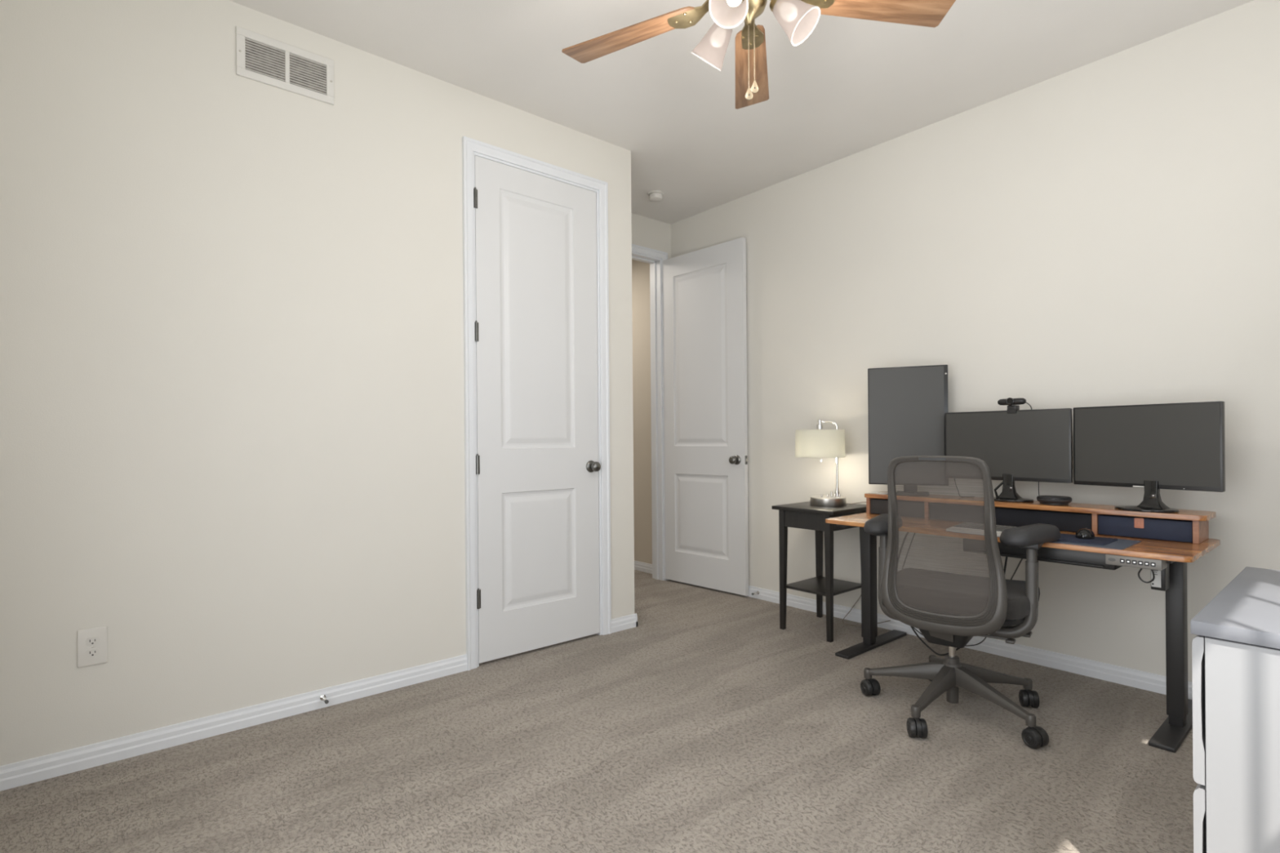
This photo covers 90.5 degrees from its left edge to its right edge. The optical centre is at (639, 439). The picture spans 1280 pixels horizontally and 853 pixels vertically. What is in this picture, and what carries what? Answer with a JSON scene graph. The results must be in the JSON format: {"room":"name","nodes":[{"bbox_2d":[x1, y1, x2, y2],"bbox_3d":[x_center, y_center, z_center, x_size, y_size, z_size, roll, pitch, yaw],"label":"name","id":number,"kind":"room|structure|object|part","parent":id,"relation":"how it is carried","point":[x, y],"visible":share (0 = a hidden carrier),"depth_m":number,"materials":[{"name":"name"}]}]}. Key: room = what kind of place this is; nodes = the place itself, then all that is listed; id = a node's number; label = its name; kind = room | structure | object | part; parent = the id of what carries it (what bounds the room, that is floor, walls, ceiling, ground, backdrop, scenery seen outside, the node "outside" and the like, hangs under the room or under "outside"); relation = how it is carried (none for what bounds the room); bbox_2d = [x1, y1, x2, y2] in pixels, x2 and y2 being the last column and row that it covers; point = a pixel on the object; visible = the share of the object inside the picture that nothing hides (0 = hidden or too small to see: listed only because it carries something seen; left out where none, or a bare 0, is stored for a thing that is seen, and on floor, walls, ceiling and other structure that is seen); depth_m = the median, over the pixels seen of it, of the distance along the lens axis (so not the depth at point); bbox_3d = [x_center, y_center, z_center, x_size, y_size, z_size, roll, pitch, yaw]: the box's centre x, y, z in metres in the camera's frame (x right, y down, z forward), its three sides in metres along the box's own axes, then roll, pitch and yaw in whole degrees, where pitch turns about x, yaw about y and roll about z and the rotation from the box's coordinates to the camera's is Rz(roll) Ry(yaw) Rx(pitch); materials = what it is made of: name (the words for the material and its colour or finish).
{"room":"home office","nodes":[
{"label":"home office","id":0,"kind":"room"},
{"bbox_2d":[0,0,634,765],"bbox_3d":[-1.162,-0.286,2.809,2.842,2.760,0.120,0,0,-40],"label":"wall","id":1,"kind":"structure","parent":0,"point":[232,384],"depth_m":2.39,"materials":[{"name":"paint"}]},
{"bbox_2d":[76,626,107,667],"bbox_3d":[-1.843,0.698,2.137,0.078,0.125,0.008,0,0,-40],"label":"wall outlet","id":2,"kind":"object","parent":1,"relation":"attached to","point":[91,643],"visible":1,"depth_m":2.13,"materials":[{"name":"beige plastic"}]},
{"bbox_2d":[85,648,99,657],"bbox_3d":[-1.841,0.717,2.135,0.034,0.025,0.002,0,0,-40],"label":"socket","id":3,"kind":"object","parent":2,"relation":"attached to","point":[90,652],"depth_m":2.13,"materials":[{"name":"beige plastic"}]},
{"bbox_2d":[85,636,99,645],"bbox_3d":[-1.842,0.678,2.135,0.034,0.025,0.002,0,0,-40],"label":"socket","id":4,"kind":"object","parent":2,"relation":"attached to","point":[90,641],"depth_m":2.13,"materials":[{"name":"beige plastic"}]},
{"bbox_2d":[0,653,467,791],"bbox_3d":[-1.458,1.060,2.460,1.682,0.074,0.013,0,0,-40],"label":"baseboard","id":5,"kind":"structure","parent":1,"relation":"attached to","point":[33,770],"depth_m":2.34,"materials":[{"name":"white paint"}]},
{"bbox_2d":[235,26,334,105],"bbox_3d":[-1.403,-1.481,2.525,0.346,0.184,0.011,0,0,-40],"label":"air vent","id":6,"kind":"object","parent":1,"relation":"in","point":[260,58],"visible":1,"depth_m":2.52,"materials":[{"name":"metal"}]},
{"bbox_2d":[320,694,328,703],"bbox_3d":[-1.275,1.053,2.568,0.022,0.022,0.064,0,0,-40],"label":"door stop","id":7,"kind":"object","parent":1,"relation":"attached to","point":[322,697],"visible":1,"depth_m":2.57,"materials":[{"name":"silver metal"}]},
{"bbox_2d":[462,136,611,671],"bbox_3d":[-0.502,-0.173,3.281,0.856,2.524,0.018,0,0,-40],"label":"trim","id":8,"kind":"structure","parent":1,"relation":"attached to","point":[469,145],"depth_m":3.04,"materials":[{"name":"white paint"}]},
{"bbox_2d":[473,155,600,663],"bbox_3d":[-0.504,-0.147,3.271,0.739,2.444,0.101,0,0,-40],"label":"door","id":9,"kind":"structure","parent":1,"relation":"in","point":[538,466],"depth_m":3.27,"materials":[{"name":"white paint"}]},
{"bbox_3d":[-0.248,0.148,3.465,0.066,0.066,0.066,0,0,-40],"label":"knob","id":10,"kind":"part","parent":9,"relation":"part of","materials":[{"name":"silver metal"}]},
{"bbox_2d":[611,613,637,633],"bbox_3d":[-0.092,1.049,3.626,0.197,0.074,0.013,0,0,-40],"label":"baseboard","id":11,"kind":"structure","parent":1,"relation":"attached to","point":[626,622],"depth_m":3.62,"materials":[{"name":"white paint"}]},
{"bbox_2d":[0,569,1197,852],"bbox_3d":[-0.466,1.149,2.901,4.002,0.120,6.170,0,0,-40],"label":"floor","id":12,"kind":"structure","parent":0,"point":[704,725],"depth_m":2.11,"materials":[{"name":"carpet"}]},
{"bbox_2d":[771,501,866,642],"bbox_3d":[1.048,0.727,3.616,0.430,0.700,0.400,0,0,-40],"label":"side table","id":13,"kind":"object","parent":12,"relation":"on","point":[802,515],"visible":0.73,"depth_m":3.55,"materials":[{"name":"brown wood"}]},
{"bbox_3d":[0.819,0.739,3.615,0.036,0.680,0.036,0,0,-40],"label":"leg","id":14,"kind":"part","parent":13,"relation":"part of","materials":[{"name":"brown wood"}]},
{"bbox_3d":[1.086,0.736,3.843,0.036,0.680,0.036,0,0,-40],"label":"leg","id":15,"kind":"part","parent":13,"relation":"part of","materials":[{"name":"brown wood"}]},
{"bbox_2d":[785,576,861,595],"bbox_3d":[1.049,0.834,3.616,0.356,0.015,0.300,0,0,-40],"label":"shelf","id":16,"kind":"object","parent":13,"relation":"attached to","point":[815,585],"depth_m":3.58,"materials":[{"name":"brown wood"}]},
{"bbox_3d":[1.011,0.737,3.390,0.036,0.680,0.036,0,0,-40],"label":"leg","id":17,"kind":"part","parent":13,"relation":"part of","materials":[{"name":"brown wood"}]},
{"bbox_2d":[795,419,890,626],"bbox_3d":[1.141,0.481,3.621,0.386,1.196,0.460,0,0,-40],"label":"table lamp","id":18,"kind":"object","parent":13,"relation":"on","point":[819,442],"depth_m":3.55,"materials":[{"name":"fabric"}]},
{"bbox_3d":[1.036,0.023,3.655,0.276,0.157,0.276,0,0,-40],"label":"lamp shade","id":19,"kind":"part","parent":18,"relation":"part of","materials":[{"name":"beige fabric"}]},
{"bbox_3d":[1.285,0.718,3.631,0.277,0.719,0.087,0,0,34],"label":"lamp cord","id":20,"kind":"part","parent":18,"relation":"part of","materials":[{"name":"black plastic"}]},
{"bbox_3d":[1.278,0.735,3.618,0.036,0.680,0.036,0,0,-40],"label":"leg","id":21,"kind":"part","parent":13,"relation":"part of","materials":[{"name":"brown wood"}]},
{"bbox_2d":[860,455,1060,748],"bbox_3d":[1.247,0.567,2.526,0.703,1.017,0.747,0,0,39],"label":"office chair","id":22,"kind":"object","parent":12,"relation":"on","point":[941,575],"visible":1,"depth_m":2.35,"materials":[{"name":"grey fabric"}]},
{"bbox_2d":[863,667,871,679],"bbox_3d":[0.966,0.991,2.690,0.033,0.041,0.032,0,0,39],"label":"socket","id":23,"kind":"object","parent":22,"relation":"attached to","point":[867,671],"depth_m":2.68,"materials":[{"name":"grey plastic"}]},
{"bbox_3d":[1.042,0.391,2.700,0.060,0.020,0.160,0,0,39],"label":"arm plate","id":24,"kind":"part","parent":22,"relation":"part of","materials":[{"name":"black plastic"}]},
{"bbox_3d":[1.040,0.427,2.697,0.031,0.080,0.052,0,0,39],"label":"arm post","id":25,"kind":"part","parent":22,"relation":"part of","materials":[{"name":"grey plastic"}]},
{"bbox_3d":[1.097,0.945,2.614,0.302,0.097,0.060,0,0,30],"label":"leg","id":26,"kind":"part","parent":22,"relation":"part of","materials":[{"name":"grey plastic"}]},
{"bbox_2d":[911,704,920,718],"bbox_3d":[1.006,0.991,2.313,0.033,0.041,0.032,0,0,39],"label":"socket","id":27,"kind":"object","parent":22,"relation":"attached to","point":[915,708],"depth_m":2.30,"materials":[{"name":"grey plastic"}]},
{"bbox_3d":[1.117,0.945,2.414,0.302,0.097,0.060,0,0,-42],"label":"leg","id":28,"kind":"part","parent":22,"relation":"part of","materials":[{"name":"grey plastic"}]},
{"bbox_3d":[1.280,0.943,2.696,0.060,0.097,0.302,0,0,12],"label":"leg","id":29,"kind":"part","parent":22,"relation":"part of","materials":[{"name":"grey plastic"}]},
{"bbox_3d":[1.104,0.390,2.348,0.435,0.661,0.110,0,0,39],"label":"frame","id":30,"kind":"part","parent":22,"relation":"part of","materials":[{"name":"grey plastic"}]},
{"bbox_3d":[1.309,0.625,2.603,0.544,0.105,0.550,0,0,39],"label":"seat","id":31,"kind":"part","parent":22,"relation":"part of","materials":[{"name":"grey fabric"}]},
{"bbox_3d":[1.314,0.943,2.372,0.060,0.097,0.302,0,0,-24],"label":"leg","id":32,"kind":"part","parent":22,"relation":"part of","materials":[{"name":"grey plastic"}]},
{"bbox_3d":[1.415,0.942,2.546,0.302,0.097,0.060,0,0,-6],"label":"leg","id":33,"kind":"part","parent":22,"relation":"part of","materials":[{"name":"grey plastic"}]},
{"bbox_3d":[1.334,0.748,2.398,0.145,0.017,0.040,0,0,39],"label":"tilt lever","id":34,"kind":"part","parent":22,"relation":"part of","materials":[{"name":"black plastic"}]},
{"bbox_3d":[1.423,0.744,2.481,0.183,0.022,0.060,0,0,39],"label":"height lever","id":35,"kind":"part","parent":22,"relation":"part of","materials":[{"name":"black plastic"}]},
{"bbox_2d":[1022,677,1032,689],"bbox_3d":[1.565,0.986,2.562,0.033,0.041,0.032,0,0,39],"label":"socket","id":36,"kind":"object","parent":22,"relation":"attached to","point":[1027,682],"depth_m":2.55,"materials":[{"name":"grey plastic"}]},
{"bbox_2d":[1025,712,1035,727],"bbox_3d":[1.376,0.988,2.234,0.033,0.041,0.032,0,0,39],"label":"socket","id":37,"kind":"object","parent":22,"relation":"attached to","point":[1030,718],"depth_m":2.22,"materials":[{"name":"grey plastic"}]},
{"bbox_3d":[1.461,0.387,2.365,0.060,0.020,0.160,0,0,39],"label":"arm plate","id":38,"kind":"part","parent":22,"relation":"part of","materials":[{"name":"black plastic"}]},
{"bbox_3d":[1.459,0.423,2.363,0.031,0.080,0.052,0,0,39],"label":"arm post","id":39,"kind":"part","parent":22,"relation":"part of","materials":[{"name":"grey plastic"}]},
{"bbox_2d":[825,512,1220,752],"bbox_3d":[1.600,0.730,2.808,0.650,0.685,1.387,0,0,-40],"label":"desk","id":40,"kind":"object","parent":12,"relation":"on","point":[1166,560],"visible":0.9,"depth_m":2.33,"materials":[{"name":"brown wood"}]},
{"bbox_2d":[870,497,888,514],"bbox_3d":[1.370,0.349,3.281,0.176,0.076,0.288,0,0,-40],"label":"storage bin","id":41,"kind":"object","parent":40,"relation":"on","point":[877,506],"visible":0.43,"depth_m":3.30,"materials":[{"name":"grey fabric"}]},
{"bbox_2d":[910,556,1008,655],"bbox_3d":[1.427,0.729,2.970,0.075,0.595,0.559,0,0,-32],"label":"cable","id":42,"kind":"object","parent":40,"relation":"hanging from","point":[1006,558],"visible":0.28,"depth_m":3.02,"materials":[{"name":"black plastic"}]},
{"bbox_2d":[912,558,1022,646],"bbox_3d":[1.558,0.735,3.065,0.156,0.607,0.680,0,0,-33],"label":"cable","id":43,"kind":"object","parent":40,"relation":"hanging from","point":[1021,558],"visible":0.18,"depth_m":3.03,"materials":[{"name":"black plastic"}]},
{"bbox_2d":[864,491,1216,543],"bbox_3d":[1.698,0.334,2.894,0.215,0.105,1.365,0,0,-40],"label":"shelf","id":44,"kind":"object","parent":40,"relation":"on","point":[1200,519],"visible":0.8,"depth_m":2.55,"materials":[{"name":"brown wood"}]},
{"bbox_2d":[870,492,887,494],"bbox_3d":[1.258,0.282,3.328,0.060,0.006,0.085,0,0,-39],"label":"flat tray","id":45,"kind":"object","parent":44,"relation":"on","point":[879,493],"visible":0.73,"depth_m":3.32,"materials":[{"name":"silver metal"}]},
{"bbox_2d":[867,364,948,484],"bbox_3d":[1.388,-0.047,3.295,0.383,0.662,0.160,0,0,23],"label":"monitor","id":46,"kind":"object","parent":44,"relation":"on","point":[908,406],"visible":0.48,"depth_m":3.29,"materials":[{"name":"black plastic"}]},
{"bbox_2d":[945,408,1072,502],"bbox_3d":[1.681,0.074,2.942,0.150,0.416,0.538,0,0,-40],"label":"monitor","id":47,"kind":"object","parent":44,"relation":"on","point":[1036,445],"visible":0.87,"depth_m":2.91,"materials":[{"name":"black plastic"}]},
{"bbox_3d":[1.677,0.230,2.945,0.055,0.096,0.050,0,0,19],"label":"support leg","id":48,"kind":"part","parent":47,"relation":"part of","materials":[{"name":"black plastic"}]},
{"bbox_2d":[997,397,1031,413],"bbox_3d":[1.726,-0.134,2.925,0.069,0.115,0.133,0,0,-37],"label":"webcam","id":49,"kind":"object","parent":47,"relation":"on","point":[1013,404],"visible":0.97,"depth_m":2.91,"materials":[{"name":"black plastic"}]},
{"bbox_2d":[1036,481,1071,505],"bbox_3d":[1.795,0.201,2.761,0.142,0.160,0.144,0,0,-40],"label":"puck","id":50,"kind":"object","parent":44,"relation":"on","point":[1043,500],"visible":1,"depth_m":2.71,"materials":[{"name":"black plastic"}]},
{"bbox_2d":[1073,400,1225,513],"bbox_3d":[1.982,0.070,2.521,0.170,0.418,0.502,0,0,-29],"label":"monitor","id":51,"kind":"object","parent":44,"relation":"on","point":[1152,447],"visible":1,"depth_m":2.49,"materials":[{"name":"black plastic"}]},
{"bbox_2d":[995,506,1092,532],"bbox_3d":[1.693,0.346,2.899,0.176,0.076,0.664,0,0,-40],"label":"storage bin","id":52,"kind":"object","parent":40,"relation":"on","point":[1013,517],"visible":0.34,"depth_m":2.73,"materials":[{"name":"black fabric"}]},
{"bbox_2d":[997,542,1122,569],"bbox_3d":[1.598,0.439,2.536,0.180,0.066,0.532,0,0,-40],"label":"cable tray","id":53,"kind":"object","parent":40,"relation":"on","point":[1090,559],"depth_m":2.40,"materials":[{"name":"black plastic"}]},
{"bbox_2d":[996,533,1141,550],"bbox_3d":[1.602,0.386,2.531,0.270,0.002,0.585,0,0,-40],"label":"desk mat","id":54,"kind":"object","parent":40,"relation":"on","point":[1121,544],"visible":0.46,"depth_m":2.33,"materials":[{"name":"fabric"}]},
{"bbox_2d":[995,524,1016,536],"bbox_3d":[1.467,0.375,2.630,0.188,0.022,0.310,0,0,-40],"label":"keyboard","id":55,"kind":"object","parent":54,"relation":"on","point":[999,528],"visible":0.09,"depth_m":2.62,"materials":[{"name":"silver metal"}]},
{"bbox_2d":[1056,533,1117,545],"bbox_3d":[1.678,0.383,2.452,0.195,0.004,0.235,0,0,-40],"label":"mouse pad","id":56,"kind":"object","parent":54,"relation":"on","point":[1064,537],"visible":0.52,"depth_m":2.40,"materials":[{"name":"blue fabric"}]},
{"bbox_2d":[1075,528,1094,539],"bbox_3d":[1.729,0.362,2.465,0.062,0.036,0.105,0,0,42],"label":"computer mouse","id":57,"kind":"object","parent":56,"relation":"on","point":[1083,533],"visible":1,"depth_m":2.43,"materials":[{"name":"black plastic"}]},
{"bbox_3d":[1.728,0.423,2.213,0.078,0.036,0.158,0,0,-40],"label":"control panel","id":58,"kind":"part","parent":40,"relation":"part of","materials":[{"name":"grey plastic"}]},
{"bbox_2d":[1097,514,1192,542],"bbox_3d":[2.015,0.343,2.515,0.179,0.077,0.292,0,0,-40],"label":"storage bin","id":59,"kind":"object","parent":40,"relation":"on","point":[1175,530],"visible":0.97,"depth_m":2.46,"materials":[{"name":"blue fabric"}]},
{"bbox_2d":[1190,566,1279,852],"bbox_3d":[1.563,0.713,1.295,0.779,0.720,0.550,0,0,-40],"label":"dresser","id":60,"kind":"object","parent":12,"relation":"on","point":[1236,645],"visible":1,"depth_m":1.22,"materials":[{"name":"grey laminate"}]},
{"bbox_3d":[1.389,0.531,1.497,0.761,0.290,0.018,0,0,-40],"label":"drawer","id":61,"kind":"part","parent":60,"relation":"part of","materials":[{"name":"white paint"}]},
{"bbox_3d":[1.392,0.845,1.497,0.761,0.318,0.018,0,0,-40],"label":"drawer","id":62,"kind":"part","parent":60,"relation":"part of","materials":[{"name":"white paint"}]},
{"bbox_3d":[1.285,0.710,1.048,0.018,0.649,0.526,0,0,-40],"label":"panel","id":63,"kind":"part","parent":60,"relation":"part of","materials":[{"name":"white paint"}]},
{"bbox_2d":[631,213,671,258],"bbox_3d":[-0.185,-0.293,4.655,1.040,2.760,0.120,0,0,-40],"label":"wall","id":64,"kind":"structure","parent":0,"point":[648,233],"depth_m":4.82,"materials":[{"name":"paint"}]},
{"bbox_2d":[631,244,668,580],"bbox_3d":[-0.162,-0.150,4.673,0.780,2.472,0.120,0,0,-40],"label":"trim","id":65,"kind":"structure","parent":64,"relation":"attached to","point":[655,304],"depth_m":4.91,"materials":[{"name":"white paint"}]},
{"bbox_2d":[228,0,1253,224],"bbox_3d":[-0.489,-1.731,2.901,4.002,0.120,6.170,0,0,-40],"label":"ceiling","id":66,"kind":"structure","parent":0,"point":[853,86],"depth_m":2.85,"materials":[{"name":"paint"}]},
{"bbox_2d":[647,190,663,201],"bbox_3d":[0.107,-1.653,4.328,0.112,0.046,0.112,0,0,-40],"label":"smoke detector","id":67,"kind":"object","parent":66,"relation":"attached to","point":[655,195],"visible":1,"depth_m":4.29,"materials":[{"name":"beige plastic"}]},
{"bbox_2d":[561,0,955,109],"bbox_3d":[0.308,-1.361,1.910,1.239,0.632,1.283,0,0,-40],"label":"ceiling fan","id":68,"kind":"object","parent":66,"relation":"hanging from","point":[797,19],"visible":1,"depth_m":2.02,"materials":[{"name":"brown wood"}]},
{"bbox_3d":[-0.030,-1.361,2.139,0.487,0.006,0.138,0,11,29],"label":"fan blade","id":69,"kind":"part","parent":68,"relation":"part of","materials":[{"name":"brown wood"}]},
{"bbox_3d":[0.176,-1.375,2.026,0.187,0.049,0.090,0,0,29],"label":"blade arm","id":70,"kind":"part","parent":68,"relation":"part of","materials":[{"name":"gold metal"}]},
{"bbox_3d":[0.233,-1.258,2.038,0.112,0.138,0.136,0,0,-40],"label":"lamp shade","id":71,"kind":"part","parent":68,"relation":"part of","materials":[{"name":"white glass"}]},
{"bbox_3d":[0.268,-1.258,1.811,0.135,0.138,0.110,0,0,-40],"label":"lamp shade","id":72,"kind":"part","parent":68,"relation":"part of","materials":[{"name":"white glass"}]},
{"bbox_3d":[0.277,-1.286,1.839,0.058,0.062,0.046,0,0,-40],"label":"bulb","id":73,"kind":"part","parent":68,"relation":"part of","materials":[{"name":"white glass"}]},
{"bbox_3d":[0.335,-1.201,1.957,0.004,0.237,0.004,0,0,-40],"label":"pull chain","id":74,"kind":"part","parent":68,"relation":"part of","materials":[{"name":"metal"}]},
{"bbox_3d":[0.410,-1.365,2.346,0.138,0.006,0.487,-12,-2,11],"label":"fan blade","id":75,"kind":"part","parent":68,"relation":"part of","materials":[{"name":"brown wood"}]},
{"bbox_3d":[0.366,-1.377,2.115,0.090,0.049,0.187,0,0,11],"label":"blade arm","id":76,"kind":"part","parent":68,"relation":"part of","materials":[{"name":"gold metal"}]},
{"bbox_3d":[0.349,-1.207,1.940,0.004,0.225,0.004,0,0,-40],"label":"pull chain","id":77,"kind":"part","parent":68,"relation":"part of","materials":[{"name":"metal"}]},
{"bbox_3d":[0.474,-1.260,1.899,0.119,0.139,0.133,0,0,-40],"label":"lamp shade","id":78,"kind":"part","parent":68,"relation":"part of","materials":[{"name":"white glass"}]},
{"bbox_3d":[0.510,-1.378,1.962,0.187,0.049,0.090,0,0,-7],"label":"blade arm","id":79,"kind":"part","parent":68,"relation":"part of","materials":[{"name":"gold metal"}]},
{"bbox_3d":[0.743,-1.367,1.991,0.487,0.006,0.138,0,-11,-7],"label":"fan blade","id":80,"kind":"part","parent":68,"relation":"part of","materials":[{"name":"brown wood"}]},
{"bbox_2d":[631,0,1279,681],"bbox_3d":[1.000,-0.303,4.160,0.120,2.760,6.170,0,0,-40],"label":"wall","id":81,"kind":"structure","parent":0,"point":[1104,232],"depth_m":2.96,"materials":[{"name":"paint"}]},
{"bbox_2d":[634,560,652,573],"bbox_3d":[0.059,1.048,5.173,0.013,0.074,0.365,0,0,-40],"label":"baseboard","id":82,"kind":"structure","parent":81,"relation":"attached to","point":[638,566],"depth_m":5.21,"materials":[{"name":"white paint"}]},
{"bbox_2d":[662,237,748,595],"bbox_3d":[0.432,-0.154,4.594,0.101,2.444,0.795,0,0,-44],"label":"door","id":83,"kind":"structure","parent":81,"relation":"in","point":[705,417],"depth_m":4.57,"materials":[{"name":"white paint"}]},
{"bbox_3d":[0.644,0.141,4.348,0.066,0.066,0.066,0,0,-44],"label":"knob","id":84,"kind":"part","parent":83,"relation":"part of","materials":[{"name":"silver metal"}]},
{"bbox_2d":[746,585,1192,699],"bbox_3d":[1.596,1.035,3.371,0.013,0.074,3.970,0,0,-40],"label":"baseboard","id":85,"kind":"structure","parent":81,"relation":"attached to","point":[1132,677],"depth_m":3.04,"materials":[{"name":"white paint"}]}
]}

